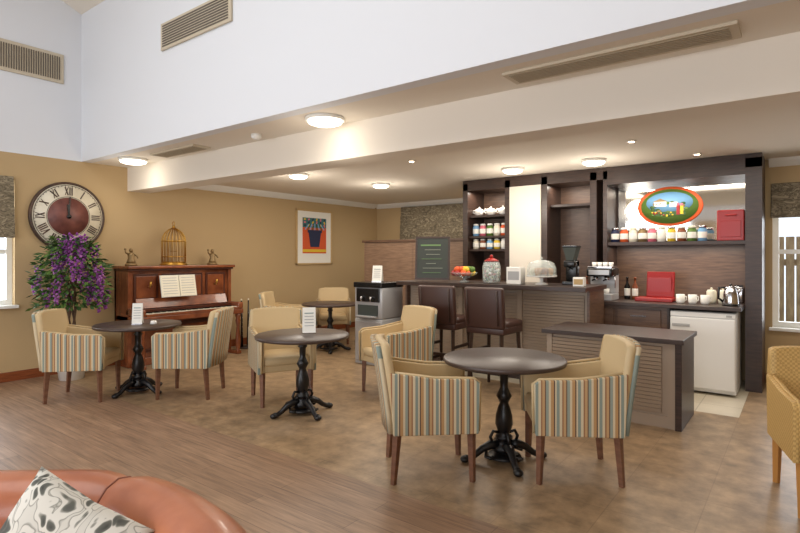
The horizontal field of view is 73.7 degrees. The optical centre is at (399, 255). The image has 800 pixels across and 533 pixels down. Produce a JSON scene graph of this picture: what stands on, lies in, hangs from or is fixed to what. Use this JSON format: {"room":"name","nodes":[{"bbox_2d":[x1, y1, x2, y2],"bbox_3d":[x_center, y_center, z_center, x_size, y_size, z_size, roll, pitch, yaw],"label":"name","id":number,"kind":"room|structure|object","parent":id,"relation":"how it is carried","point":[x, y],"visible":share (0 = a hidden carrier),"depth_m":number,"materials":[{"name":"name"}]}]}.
{"room":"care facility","nodes":[
{"label":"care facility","id":0,"kind":"room"},
{"bbox_2d":[62,0,103,14],"bbox_3d":[-1.906,-3.636,1.060,10.320,1.572,6.800,0,0,37],"label":"ceiling","id":1,"kind":"structure","parent":0,"point":[81,6],"depth_m":6.59,"materials":[{"name":"beige paint"}]},
{"bbox_2d":[0,0,376,372],"bbox_3d":[-4.244,-1.650,6.698,0.200,6.200,12.590,0,0,37],"label":"wall","id":2,"kind":"structure","parent":0,"point":[40,119],"depth_m":7.05,"materials":[{"name":"beige paint"}]},
{"bbox_2d":[0,175,14,237],"bbox_3d":[-4.791,-0.565,5.732,0.078,0.710,1.090,0,0,37],"label":"blind","id":3,"kind":"object","parent":2,"relation":"attached to","point":[7,209],"visible":1,"depth_m":6.10,"materials":[{"name":"fabric"}]},
{"bbox_2d":[0,238,18,308],"bbox_3d":[-4.841,-0.138,5.814,0.190,1.485,1.120,0,0,37],"label":"window","id":4,"kind":"structure","parent":2,"relation":"in","point":[6,303],"depth_m":6.23,"materials":[{"name":"white"}]},
{"bbox_2d":[0,38,63,83],"bbox_3d":[-4.445,-2.310,6.242,0.026,0.360,0.920,0,0,37],"label":"air vent","id":5,"kind":"object","parent":2,"relation":"in","point":[15,57],"visible":1,"depth_m":6.32,"materials":[{"name":"beige metal"}]},
{"bbox_2d":[28,182,104,248],"bbox_3d":[-4.128,-0.490,6.642,0.052,0.860,0.860,0,0,37],"label":"wall clock","id":6,"kind":"object","parent":2,"relation":"attached to","point":[58,209],"visible":0.8,"depth_m":6.61,"materials":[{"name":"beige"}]},
{"bbox_2d":[0,321,354,382],"bbox_3d":[-4.217,1.395,6.552,0.018,0.110,12.390,0,0,37],"label":"baseboard","id":7,"kind":"structure","parent":2,"relation":"attached to","point":[28,373],"depth_m":6.32,"materials":[{"name":"brown wood"}]},
{"bbox_2d":[189,185,377,208],"bbox_3d":[-1.989,-1.055,9.450,0.090,0.090,4.900,0,0,37],"label":"trim","id":8,"kind":"structure","parent":2,"relation":"attached to","point":[218,188],"depth_m":9.32,"materials":[{"name":"white wood"}]},
{"bbox_2d":[296,208,331,264],"bbox_3d":[-1.603,-0.350,10.011,0.030,1.020,0.920,0,0,37],"label":"framed picture","id":9,"kind":"object","parent":2,"relation":"attached to","point":[313,227],"visible":1,"depth_m":9.98,"materials":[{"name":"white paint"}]},
{"bbox_2d":[377,208,400,239],"bbox_3d":[0.930,0.125,10.556,3.420,2.650,0.200,0,0,37],"label":"wall","id":10,"kind":"structure","parent":0,"point":[388,220],"depth_m":11.32,"materials":[{"name":"beige paint"}]},
{"bbox_2d":[376,198,462,208],"bbox_3d":[0.811,-1.055,10.464,3.340,0.090,0.090,0,0,37],"label":"trim","id":11,"kind":"structure","parent":10,"relation":"attached to","point":[458,200],"depth_m":10.76,"materials":[{"name":"white"}]},
{"bbox_2d":[400,203,462,238],"bbox_3d":[0.652,-0.640,10.585,1.600,0.740,0.078,0,0,37],"label":"blind","id":12,"kind":"object","parent":10,"relation":"attached to","point":[444,220],"visible":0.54,"depth_m":10.57,"materials":[{"name":"fabric"}]},
{"bbox_2d":[0,327,799,532],"bbox_3d":[-0.103,1.500,3.452,10.320,0.100,12.390,0,0,37],"label":"floor","id":13,"kind":"structure","parent":0,"point":[289,472],"depth_m":3.75,"materials":[{"name":"brown wood"}]},
{"bbox_2d":[26,232,114,380],"bbox_3d":[-3.886,0.584,6.310,0.740,1.732,0.942,0,0,44],"label":"wisteria","id":14,"kind":"object","parent":13,"relation":"on","point":[79,252],"visible":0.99,"depth_m":6.21,"materials":[{"name":"purple plant"}]},
{"bbox_2d":[31,308,123,404],"bbox_3d":[-3.303,1.000,5.484,0.705,0.904,0.570,0,0,-8],"label":"striped armchair","id":15,"kind":"object","parent":13,"relation":"on","point":[61,346],"visible":0.89,"depth_m":5.23,"materials":[{"name":"beige fabric"}]},
{"bbox_2d":[0,469,246,532],"bbox_3d":[-1.696,1.116,1.464,2.924,0.668,1.184,0,0,0],"label":"leather sofa","id":16,"kind":"object","parent":13,"relation":"on","point":[160,505],"visible":0.73,"depth_m":1.78,"materials":[{"name":"brown leather"}]},
{"bbox_2d":[0,466,154,532],"bbox_3d":[-1.030,0.930,1.581,0.548,0.530,0.243,0,0,10],"label":"floral throw pillow","id":17,"kind":"object","parent":16,"relation":"on","point":[49,504],"visible":1,"depth_m":1.59,"materials":[{"name":"fabric"}]},
{"bbox_2d":[92,319,181,398],"bbox_3d":[-2.791,1.085,5.684,0.860,0.730,0.860,0,0,-23],"label":"round bistro table","id":18,"kind":"object","parent":13,"relation":"on","point":[138,381],"visible":0.89,"depth_m":5.62,"materials":[{"name":"brown"}]},
{"bbox_2d":[131,303,143,324],"bbox_3d":[-2.779,0.610,5.650,0.100,0.220,0.090,0,0,-13],"label":"menu card","id":19,"kind":"object","parent":18,"relation":"on","point":[137,308],"visible":1,"depth_m":5.63,"materials":[{"name":"white paper"}]},
{"bbox_2d":[113,264,242,369],"bbox_3d":[-3.061,0.790,7.516,0.665,1.320,1.620,0,0,37],"label":"upright piano","id":20,"kind":"object","parent":13,"relation":"on","point":[139,283],"visible":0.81,"depth_m":7.22,"materials":[{"name":"brown wood"}]},
{"bbox_2d":[124,248,137,265],"bbox_3d":[-3.562,0.013,7.069,0.171,0.235,0.150,0,0,-28],"label":"figurine","id":21,"kind":"object","parent":20,"relation":"on","point":[130,261],"visible":1,"depth_m":7.03,"materials":[{"name":"brown metal"}]},
{"bbox_2d":[160,221,186,264],"bbox_3d":[-3.203,-0.180,7.547,0.360,0.620,0.360,0,0,37],"label":"cage","id":22,"kind":"object","parent":20,"relation":"on","point":[173,227],"visible":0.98,"depth_m":7.48,"materials":[{"name":"gold metal"}]},
{"bbox_2d":[159,274,196,297],"bbox_3d":[-3.048,0.410,7.356,0.084,0.295,0.520,0,0,37],"label":"sheet music","id":23,"kind":"object","parent":20,"relation":"in","point":[171,285],"visible":1,"depth_m":7.33,"materials":[{"name":"white paper"}]},
{"bbox_2d":[207,249,217,264],"bbox_3d":[-2.828,0.013,8.043,0.171,0.235,0.150,0,0,-28],"label":"figurine","id":24,"kind":"object","parent":20,"relation":"on","point":[212,261],"visible":1,"depth_m":8.01,"materials":[{"name":"brown metal"}]},
{"bbox_2d":[151,307,233,399],"bbox_3d":[-2.150,1.000,5.617,0.705,0.904,0.570,0,0,0],"label":"striped armchair","id":25,"kind":"object","parent":13,"relation":"on","point":[204,347],"visible":1,"depth_m":5.33,"materials":[{"name":"multicoloured fabric"}]},
{"bbox_2d":[240,298,248,348],"bbox_3d":[-2.447,1.060,8.418,0.200,0.780,0.200,0,0,37],"label":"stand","id":26,"kind":"object","parent":13,"relation":"on","point":[242,346],"visible":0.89,"depth_m":8.36,"materials":[{"name":"brown wood"}]},
{"bbox_2d":[248,306,315,407],"bbox_3d":[-1.226,1.000,5.463,0.570,0.904,0.705,0,0,-25],"label":"striped armchair","id":27,"kind":"object","parent":13,"relation":"on","point":[263,358],"visible":0.71,"depth_m":5.41,"materials":[{"name":"beige fabric"}]},
{"bbox_2d":[259,291,304,323],"bbox_3d":[-1.775,1.000,8.187,0.705,0.904,0.570,0,0,3],"label":"striped armchair","id":28,"kind":"object","parent":13,"relation":"on","point":[266,298],"visible":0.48,"depth_m":8.24,"materials":[{"name":"beige fabric"}]},
{"bbox_2d":[254,328,348,420],"bbox_3d":[-0.899,1.085,4.922,0.860,0.730,0.860,0,0,7],"label":"round bistro table","id":29,"kind":"object","parent":13,"relation":"on","point":[302,402],"visible":0.99,"depth_m":4.85,"materials":[{"name":"brown"}]},
{"bbox_2d":[302,307,315,333],"bbox_3d":[-0.851,0.600,4.986,0.120,0.240,0.090,0,0,-13],"label":"menu card","id":30,"kind":"object","parent":29,"relation":"on","point":[308,313],"visible":1,"depth_m":4.97,"materials":[{"name":"white paper"}]},
{"bbox_2d":[302,301,354,353],"bbox_3d":[-1.069,1.085,8.168,0.860,0.730,0.860,0,0,37],"label":"round bistro table","id":31,"kind":"object","parent":13,"relation":"on","point":[317,304],"visible":0.74,"depth_m":8.12,"materials":[{"name":"brown wood"}]},
{"bbox_2d":[316,287,350,343],"bbox_3d":[-1.126,1.000,9.036,0.570,0.904,0.705,0,0,-7],"label":"striped armchair","id":32,"kind":"object","parent":13,"relation":"on","point":[342,315],"visible":0.77,"depth_m":9.21,"materials":[{"name":"beige fabric"}]},
{"bbox_2d":[354,281,402,365],"bbox_3d":[-0.305,0.900,7.239,0.490,1.100,0.535,0,0,37],"label":"dispenser","id":33,"kind":"object","parent":13,"relation":"on","point":[376,303],"visible":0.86,"depth_m":7.09,"materials":[{"name":"grey metal"}]},
{"bbox_2d":[372,266,383,281],"bbox_3d":[-0.304,0.240,7.241,0.140,0.220,0.090,0,0,22],"label":"card","id":34,"kind":"object","parent":33,"relation":"on","point":[377,274],"visible":0.98,"depth_m":7.22,"materials":[{"name":"white paper"}]},
{"bbox_2d":[358,305,436,390],"bbox_3d":[-0.011,1.000,5.707,0.705,0.904,0.570,0,0,-35],"label":"striped armchair","id":35,"kind":"object","parent":13,"relation":"on","point":[412,337],"visible":0.8,"depth_m":5.64,"materials":[{"name":"beige fabric"}]},
{"bbox_2d":[362,238,462,306],"bbox_3d":[0.216,0.590,8.627,2.080,1.720,0.140,0,0,37],"label":"wall","id":36,"kind":"structure","parent":13,"relation":"on","point":[396,258],"depth_m":8.76,"materials":[{"name":"brown wood"}]},
{"bbox_2d":[370,334,481,485],"bbox_3d":[0.149,1.000,3.637,0.705,0.904,0.570,0,0,-5],"label":"striped armchair","id":37,"kind":"object","parent":13,"relation":"on","point":[417,397],"visible":0.94,"depth_m":3.37,"materials":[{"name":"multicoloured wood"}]},
{"bbox_2d":[418,285,472,376],"bbox_3d":[0.529,0.891,6.199,0.470,1.121,0.550,0,0,34],"label":"bar stool","id":38,"kind":"object","parent":13,"relation":"on","point":[442,298],"visible":0.6,"depth_m":5.99,"materials":[{"name":"brown wood"}]},
{"bbox_2d":[464,287,521,387],"bbox_3d":[1.018,0.891,5.806,0.470,1.121,0.550,0,0,39],"label":"bar stool","id":39,"kind":"object","parent":13,"relation":"on","point":[484,306],"visible":0.84,"depth_m":5.64,"materials":[{"name":"brown wood"}]},
{"bbox_2d":[396,280,606,378],"bbox_3d":[1.171,0.890,6.605,2.480,1.120,0.760,0,0,37],"label":"countertop","id":40,"kind":"structure","parent":13,"relation":"on","point":[538,307],"depth_m":6.19,"materials":[{"name":"beige laminate"}]},
{"bbox_2d":[415,236,449,279],"bbox_3d":[0.440,0.028,7.073,0.455,0.569,0.215,0,0,12],"label":"chalkboard menu","id":41,"kind":"object","parent":40,"relation":"on","point":[432,254],"visible":1,"depth_m":7.00,"materials":[{"name":"grey paper"}]},
{"bbox_2d":[451,266,475,275],"bbox_3d":[0.811,0.230,6.726,0.340,0.201,0.340,0,0,37],"label":"fruit bowl","id":42,"kind":"object","parent":40,"relation":"on","point":[458,270],"visible":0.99,"depth_m":6.65,"materials":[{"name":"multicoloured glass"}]},
{"bbox_2d":[483,255,499,281],"bbox_3d":[1.107,0.157,6.454,0.220,0.347,0.220,0,0,37],"label":"candy jar","id":43,"kind":"object","parent":40,"relation":"on","point":[490,276],"visible":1,"depth_m":6.41,"materials":[{"name":"white"}]},
{"bbox_2d":[507,267,524,283],"bbox_3d":[1.370,0.228,6.304,0.180,0.204,0.142,0,0,37],"label":"napkin dispenser","id":44,"kind":"object","parent":40,"relation":"on","point":[515,275],"visible":0.99,"depth_m":6.24,"materials":[{"name":"white plastic"}]},
{"bbox_2d":[526,268,556,284],"bbox_3d":[1.634,0.169,6.156,0.360,0.322,0.360,0,0,37],"label":"cake stand","id":45,"kind":"object","parent":40,"relation":"on","point":[541,273],"visible":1,"depth_m":6.06,"materials":[{"name":"white"}]},
{"bbox_2d":[562,245,580,284],"bbox_3d":[1.966,0.105,6.131,0.170,0.450,0.222,0,0,37],"label":"coffee grinder","id":46,"kind":"object","parent":40,"relation":"on","point":[571,263],"visible":0.87,"depth_m":6.10,"materials":[{"name":"black"}]},
{"bbox_2d":[573,277,585,286],"bbox_3d":[1.949,0.280,5.793,0.120,0.100,0.082,0,0,37],"label":"box","id":47,"kind":"object","parent":40,"relation":"on","point":[577,281],"visible":0.99,"depth_m":5.76,"materials":[{"name":"white"}]},
{"bbox_2d":[443,347,566,476],"bbox_3d":[0.739,1.085,3.788,0.860,0.730,0.860,0,0,37],"label":"round bistro table","id":48,"kind":"object","parent":13,"relation":"on","point":[503,361],"visible":0.93,"depth_m":3.74,"materials":[{"name":"brown wood"}]},
{"bbox_2d":[520,334,640,487],"bbox_3d":[1.204,1.000,3.599,0.705,0.904,0.570,0,0,5],"label":"striped armchair","id":49,"kind":"object","parent":13,"relation":"on","point":[592,397],"visible":0.88,"depth_m":3.33,"materials":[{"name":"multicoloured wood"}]},
{"bbox_2d":[463,152,764,392],"bbox_3d":[2.548,0.177,6.958,3.635,2.545,0.580,0,0,37],"label":"shelving","id":50,"kind":"object","parent":13,"relation":"on","point":[579,207],"visible":0.7,"depth_m":6.61,"materials":[{"name":"brown wood"}]},
{"bbox_2d":[473,239,478,248],"bbox_3d":[1.120,-0.175,7.833,0.094,0.150,0.092,0,0,37],"label":"jar","id":51,"kind":"object","parent":50,"relation":"in","point":[476,241],"visible":0.96,"depth_m":7.80,"materials":[{"name":"beige"}]},
{"bbox_2d":[473,224,479,235],"bbox_3d":[1.120,-0.380,7.833,0.098,0.180,0.096,0,0,37],"label":"jar","id":52,"kind":"object","parent":50,"relation":"in","point":[476,229],"visible":0.94,"depth_m":7.79,"materials":[{"name":"blue"}]},
{"bbox_2d":[473,207,485,214],"bbox_3d":[1.167,-0.655,7.823,0.144,0.130,0.172,0,0,-14],"label":"teapot","id":53,"kind":"object","parent":50,"relation":"on","point":[478,211],"visible":0.9,"depth_m":7.77,"materials":[{"name":"white"}]},
{"bbox_2d":[480,224,485,235],"bbox_3d":[1.209,-0.380,7.766,0.098,0.180,0.096,0,0,37],"label":"jar","id":54,"kind":"object","parent":50,"relation":"in","point":[482,226],"visible":0.94,"depth_m":7.73,"materials":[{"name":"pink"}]},
{"bbox_2d":[480,239,485,248],"bbox_3d":[1.209,-0.175,7.766,0.094,0.150,0.092,0,0,37],"label":"jar","id":55,"kind":"object","parent":50,"relation":"in","point":[482,242],"visible":0.94,"depth_m":7.73,"materials":[{"name":"brown glass"}]},
{"bbox_2d":[487,223,492,235],"bbox_3d":[1.299,-0.380,7.699,0.098,0.180,0.096,0,0,37],"label":"jar","id":56,"kind":"object","parent":50,"relation":"in","point":[489,225],"visible":0.98,"depth_m":7.66,"materials":[{"name":"green glass"}]},
{"bbox_2d":[487,239,492,248],"bbox_3d":[1.299,-0.175,7.699,0.094,0.150,0.092,0,0,37],"label":"jar","id":57,"kind":"object","parent":50,"relation":"in","point":[489,242],"visible":0.94,"depth_m":7.66,"materials":[{"name":"blue"}]},
{"bbox_2d":[484,206,497,214],"bbox_3d":[1.318,-0.655,7.709,0.144,0.130,0.172,0,0,-14],"label":"teapot","id":58,"kind":"object","parent":50,"relation":"on","point":[490,211],"visible":0.91,"depth_m":7.66,"materials":[{"name":"white"}]},
{"bbox_2d":[494,223,499,235],"bbox_3d":[1.388,-0.380,7.631,0.098,0.180,0.096,0,0,37],"label":"jar","id":59,"kind":"object","parent":50,"relation":"in","point":[496,225],"visible":0.96,"depth_m":7.59,"materials":[{"name":"beige"}]},
{"bbox_2d":[494,238,499,248],"bbox_3d":[1.388,-0.175,7.631,0.094,0.150,0.092,0,0,37],"label":"jar","id":60,"kind":"object","parent":50,"relation":"in","point":[497,241],"visible":0.94,"depth_m":7.59,"materials":[{"name":"yellow glass"}]},
{"bbox_2d":[496,206,504,213],"bbox_3d":[1.470,-0.655,7.595,0.144,0.130,0.172,0,0,-14],"label":"teapot","id":61,"kind":"object","parent":50,"relation":"on","point":[501,210],"visible":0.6,"depth_m":7.55,"materials":[{"name":"white"}]},
{"bbox_2d":[501,223,504,234],"bbox_3d":[1.478,-0.380,7.564,0.098,0.180,0.096,0,0,37],"label":"jar","id":62,"kind":"object","parent":50,"relation":"in","point":[502,224],"visible":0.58,"depth_m":7.53,"materials":[{"name":"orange glass"}]},
{"bbox_2d":[501,238,504,248],"bbox_3d":[1.478,-0.175,7.564,0.094,0.150,0.092,0,0,37],"label":"jar","id":63,"kind":"object","parent":50,"relation":"in","point":[502,239],"visible":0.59,"depth_m":7.53,"materials":[{"name":"white"}]},
{"bbox_2d":[611,228,618,241],"bbox_3d":[2.685,-0.260,6.654,0.098,0.180,0.096,0,0,37],"label":"jar","id":64,"kind":"object","parent":50,"relation":"in","point":[614,233],"visible":0.88,"depth_m":6.61,"materials":[{"name":"glass"}]},
{"bbox_2d":[620,228,627,241],"bbox_3d":[2.770,-0.260,6.590,0.098,0.180,0.096,0,0,37],"label":"jar","id":65,"kind":"object","parent":50,"relation":"in","point":[623,233],"visible":0.95,"depth_m":6.55,"materials":[{"name":"orange glass"}]},
{"bbox_2d":[629,227,637,241],"bbox_3d":[2.854,-0.260,6.526,0.098,0.180,0.096,0,0,37],"label":"jar","id":66,"kind":"object","parent":50,"relation":"in","point":[633,233],"visible":0.92,"depth_m":6.49,"materials":[{"name":"beige"}]},
{"bbox_2d":[638,227,646,241],"bbox_3d":[2.939,-0.260,6.463,0.098,0.180,0.096,0,0,37],"label":"jar","id":67,"kind":"object","parent":50,"relation":"in","point":[642,233],"visible":0.93,"depth_m":6.43,"materials":[{"name":"brown glass"}]},
{"bbox_2d":[648,227,656,241],"bbox_3d":[3.024,-0.260,6.399,0.098,0.180,0.096,0,0,37],"label":"jar","id":68,"kind":"object","parent":50,"relation":"in","point":[652,235],"visible":1,"depth_m":6.36,"materials":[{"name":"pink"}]},
{"bbox_2d":[657,226,665,241],"bbox_3d":[3.108,-0.260,6.335,0.098,0.180,0.096,0,0,37],"label":"jar","id":69,"kind":"object","parent":50,"relation":"in","point":[661,233],"visible":0.95,"depth_m":6.30,"materials":[{"name":"white glass"}]},
{"bbox_2d":[667,226,675,240],"bbox_3d":[3.193,-0.260,6.271,0.098,0.180,0.096,0,0,37],"label":"jar","id":70,"kind":"object","parent":50,"relation":"in","point":[671,232],"visible":0.92,"depth_m":6.23,"materials":[{"name":"yellow glass"}]},
{"bbox_2d":[677,226,685,240],"bbox_3d":[3.278,-0.260,6.207,0.098,0.180,0.096,0,0,37],"label":"jar","id":71,"kind":"object","parent":50,"relation":"in","point":[681,232],"visible":0.94,"depth_m":6.17,"materials":[{"name":"brown glass"}]},
{"bbox_2d":[619,179,744,240],"bbox_3d":[3.403,-0.535,6.510,1.400,0.690,0.023,0,0,37],"label":"mirror","id":72,"kind":"object","parent":50,"relation":"attached to","point":[726,194],"visible":0.5,"depth_m":6.35,"materials":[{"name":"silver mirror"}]},
{"bbox_2d":[638,187,702,225],"bbox_3d":[3.304,-0.610,6.544,0.730,0.482,0.037,0,0,37],"label":"painted sign","id":73,"kind":"object","parent":72,"relation":"attached to","point":[665,206],"visible":0.99,"depth_m":6.53,"materials":[{"name":"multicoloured paint"}]},
{"bbox_2d":[687,226,696,240],"bbox_3d":[3.362,-0.260,6.144,0.098,0.180,0.096,0,0,37],"label":"jar","id":74,"kind":"object","parent":50,"relation":"in","point":[691,232],"visible":0.94,"depth_m":6.11,"materials":[{"name":"green glass"}]},
{"bbox_2d":[698,225,706,240],"bbox_3d":[3.447,-0.260,6.080,0.098,0.180,0.096,0,0,37],"label":"jar","id":75,"kind":"object","parent":50,"relation":"in","point":[702,231],"visible":0.9,"depth_m":6.04,"materials":[{"name":"blue"}]},
{"bbox_2d":[717,209,744,240],"bbox_3d":[3.670,-0.340,5.918,0.260,0.340,0.150,0,0,37],"label":"bin","id":76,"kind":"object","parent":50,"relation":"on","point":[730,223],"visible":0.94,"depth_m":5.88,"materials":[{"name":"red"}]},
{"bbox_2d":[541,321,696,431],"bbox_3d":[2.037,1.070,4.988,1.210,0.760,0.700,0,0,37],"label":"countertop","id":77,"kind":"structure","parent":13,"relation":"on","point":[664,391],"depth_m":4.59,"materials":[{"name":"brown wood"}]},
{"bbox_2d":[604,296,744,328],"bbox_3d":[2.841,0.988,6.462,2.260,0.925,1.020,0,0,37],"label":"countertop","id":78,"kind":"structure","parent":13,"relation":"on","point":[621,311],"depth_m":5.96,"materials":[{"name":"brown wood"}]},
{"bbox_2d":[586,262,618,300],"bbox_3d":[2.440,0.300,6.406,0.326,0.450,0.351,0,0,37],"label":"espresso machine","id":79,"kind":"object","parent":78,"relation":"on","point":[607,275],"visible":0.82,"depth_m":6.36,"materials":[{"name":"silver metal"}]},
{"bbox_2d":[624,277,629,298],"bbox_3d":[2.787,0.390,6.540,0.070,0.270,0.070,0,0,37],"label":"syrup bottle","id":80,"kind":"object","parent":78,"relation":"on","point":[627,286],"visible":0.98,"depth_m":6.51,"materials":[{"name":"black"}]},
{"bbox_2d":[632,277,637,298],"bbox_3d":[2.859,0.390,6.486,0.070,0.270,0.070,0,0,37],"label":"syrup bottle","id":81,"kind":"object","parent":78,"relation":"on","point":[634,287],"visible":0.88,"depth_m":6.46,"materials":[{"name":"brown glass"}]},
{"bbox_2d":[635,272,675,302],"bbox_3d":[2.984,0.355,6.220,0.400,0.339,0.286,0,0,37],"label":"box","id":82,"kind":"object","parent":78,"relation":"on","point":[660,285],"visible":0.93,"depth_m":6.24,"materials":[{"name":"red"}]},
{"bbox_2d":[676,294,686,302],"bbox_3d":[3.127,0.475,5.942,0.105,0.100,0.090,0,0,-38],"label":"mug","id":83,"kind":"object","parent":78,"relation":"on","point":[680,298],"visible":0.99,"depth_m":5.90,"materials":[{"name":"white"}]},
{"bbox_2d":[688,294,698,303],"bbox_3d":[3.223,0.475,5.870,0.105,0.100,0.090,0,0,-38],"label":"mug","id":84,"kind":"object","parent":78,"relation":"on","point":[692,298],"visible":0.99,"depth_m":5.83,"materials":[{"name":"white"}]},
{"bbox_2d":[700,295,711,304],"bbox_3d":[3.319,0.475,5.797,0.105,0.100,0.090,0,0,-38],"label":"mug","id":85,"kind":"object","parent":78,"relation":"on","point":[704,299],"visible":1,"depth_m":5.76,"materials":[{"name":"white"}]},
{"bbox_2d":[706,287,716,303],"bbox_3d":[3.453,0.436,5.912,0.100,0.177,0.098,0,0,37],"label":"canister","id":86,"kind":"object","parent":78,"relation":"on","point":[713,293],"visible":0.85,"depth_m":5.87,"materials":[{"name":"beige"}]},
{"bbox_2d":[718,288,723,303],"bbox_3d":[3.541,0.436,5.846,0.100,0.177,0.098,0,0,37],"label":"canister","id":87,"kind":"object","parent":78,"relation":"on","point":[722,290],"visible":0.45,"depth_m":5.82,"materials":[{"name":"beige"}]},
{"bbox_2d":[717,284,741,305],"bbox_3d":[3.485,0.409,5.635,0.176,0.232,0.172,0,0,-27],"label":"electric kettle","id":88,"kind":"object","parent":78,"relation":"on","point":[730,294],"visible":1,"depth_m":5.59,"materials":[{"name":"silver metal"}]},
{"bbox_2d":[734,285,744,303],"bbox_3d":[3.765,0.425,5.928,0.110,0.200,0.120,0,0,37],"label":"toaster","id":89,"kind":"object","parent":78,"relation":"on","point":[742,293],"visible":0.62,"depth_m":5.87,"materials":[{"name":"silver metal"}]},
{"bbox_2d":[670,309,740,395],"bbox_3d":[3.350,1.010,5.841,0.610,0.840,0.638,0,0,37],"label":"fridge","id":90,"kind":"object","parent":13,"relation":"on","point":[717,342],"visible":0.82,"depth_m":5.54,"materials":[{"name":"white metal"}]},
{"bbox_2d":[766,346,799,517],"bbox_3d":[2.553,1.018,3.137,0.570,0.867,0.705,0,0,22],"label":"wicker armchair","id":91,"kind":"object","parent":13,"relation":"on","point":[783,362],"visible":1,"depth_m":3.32,"materials":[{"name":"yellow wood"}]},
{"bbox_2d":[81,0,788,162],"bbox_3d":[0.104,-2.175,3.728,10.320,1.950,0.120,0,0,37],"label":"wall","id":92,"kind":"structure","parent":0,"point":[276,59],"depth_m":4.34,"materials":[{"name":"white paint"}]},
{"bbox_2d":[161,0,232,50],"bbox_3d":[-2.022,-2.290,5.234,1.210,0.280,0.029,0,0,37],"label":"air vent","id":93,"kind":"object","parent":92,"relation":"in","point":[210,15],"visible":1,"depth_m":5.19,"materials":[{"name":"beige metal"}]},
{"bbox_2d":[94,0,799,203],"bbox_3d":[1.883,-1.200,6.088,10.320,0.200,5.790,0,0,37],"label":"ceiling","id":94,"kind":"structure","parent":0,"point":[773,132],"depth_m":5.26,"materials":[{"name":"beige paint"}]},
{"bbox_2d":[118,156,147,164],"bbox_3d":[-3.297,-1.167,6.592,0.340,0.065,0.340,0,0,37],"label":"ceiling light","id":95,"kind":"object","parent":94,"relation":"attached to","point":[129,160],"depth_m":6.49,"materials":[{"name":"white glass"}]},
{"bbox_2d":[150,144,210,157],"bbox_3d":[-2.508,-1.187,6.060,0.900,0.026,0.220,0,0,37],"label":"ceiling vent","id":96,"kind":"object","parent":94,"relation":"in","point":[191,148],"visible":1,"depth_m":5.99,"materials":[{"name":"beige metal"}]},
{"bbox_2d":[251,133,261,139],"bbox_3d":[-1.418,-1.175,5.263,0.100,0.050,0.100,0,0,37],"label":"smoke detector","id":97,"kind":"object","parent":94,"relation":"attached to","point":[255,136],"visible":1,"depth_m":5.23,"materials":[{"name":"white"}]},
{"bbox_2d":[288,173,308,178],"bbox_3d":[-1.364,-1.067,7.163,0.280,0.065,0.280,0,0,37],"label":"ceiling light","id":98,"kind":"object","parent":94,"relation":"attached to","point":[296,175],"depth_m":7.08,"materials":[{"name":"glass"}]},
{"bbox_2d":[305,113,344,127],"bbox_3d":[-0.651,-1.167,4.635,0.340,0.065,0.340,0,0,37],"label":"ceiling light","id":99,"kind":"object","parent":94,"relation":"attached to","point":[324,120],"depth_m":4.54,"materials":[{"name":"white glass"}]},
{"bbox_2d":[372,183,389,188],"bbox_3d":[-0.294,-1.067,8.135,0.280,0.065,0.280,0,0,37],"label":"ceiling light","id":100,"kind":"object","parent":94,"relation":"attached to","point":[376,185],"depth_m":8.04,"materials":[{"name":"glass"}]},
{"bbox_2d":[127,31,799,192],"bbox_3d":[0.508,-1.090,4.263,10.320,0.420,0.300,0,0,37],"label":"ceiling beam","id":101,"kind":"structure","parent":94,"relation":"attached to","point":[762,73],"depth_m":3.77,"materials":[{"name":"white paint"}]},
{"bbox_2d":[501,167,523,173],"bbox_3d":[1.415,-1.067,6.697,0.280,0.065,0.280,0,0,37],"label":"ceiling light","id":102,"kind":"object","parent":94,"relation":"attached to","point":[508,170],"depth_m":6.61,"materials":[{"name":"glass"}]},
{"bbox_2d":[581,158,606,165],"bbox_3d":[2.214,-1.067,6.095,0.280,0.065,0.280,0,0,37],"label":"ceiling light","id":103,"kind":"object","parent":94,"relation":"attached to","point":[588,161],"depth_m":6.01,"materials":[{"name":"white glass"}]},
{"bbox_2d":[502,20,741,83],"bbox_3d":[1.258,-1.187,3.190,1.310,0.026,0.230,0,0,37],"label":"ceiling vent","id":104,"kind":"object","parent":94,"relation":"in","point":[730,30],"visible":1,"depth_m":3.09,"materials":[{"name":"beige metal"}]},
{"bbox_2d":[509,184,540,281],"bbox_3d":[1.872,0.250,7.461,0.450,2.400,0.610,0,0,37],"label":"wall column","id":105,"kind":"structure","parent":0,"point":[524,201],"depth_m":7.21,"materials":[{"name":"beige paint"}]},
{"bbox_2d":[741,160,799,382],"bbox_3d":[4.154,0.125,6.261,6.900,2.650,0.200,0,0,37],"label":"wall","id":106,"kind":"structure","parent":0,"point":[784,174],"depth_m":6.09,"materials":[{"name":"beige paint"}]},
{"bbox_2d":[769,218,799,332],"bbox_3d":[4.812,0.022,5.696,1.430,1.645,0.190,0,0,37],"label":"window","id":107,"kind":"structure","parent":106,"relation":"in","point":[778,325],"depth_m":6.11,"materials":[{"name":"white"}]},
{"bbox_2d":[769,156,799,167],"bbox_3d":[5.505,-1.055,5.061,3.300,0.090,0.090,0,0,37],"label":"trim","id":108,"kind":"structure","parent":106,"relation":"attached to","point":[793,160],"depth_m":5.96,"materials":[{"name":"white"}]},
{"bbox_2d":[771,182,799,217],"bbox_3d":[4.774,-0.625,5.613,1.430,0.390,0.078,0,0,37],"label":"blind","id":109,"kind":"object","parent":106,"relation":"attached to","point":[785,197],"visible":1,"depth_m":5.95,"materials":[{"name":"fabric"}]},
{"label":"outside","id":110,"kind":"structure","parent":0,"visible":0},
{"bbox_3d":[-0.191,1.700,3.900,23.000,0.200,22.000,0,0,37],"label":"ground","id":111,"kind":"structure","parent":110,"visible":0},
{"bbox_2d":[773,236,799,327],"bbox_3d":[7.560,0.650,7.125,6.500,1.900,0.080,0,0,37],"label":"fence","id":112,"kind":"object","parent":111,"relation":"on","point":[790,262],"visible":0.09,"depth_m":8.23,"materials":[{"name":"white wood"}]}
]}

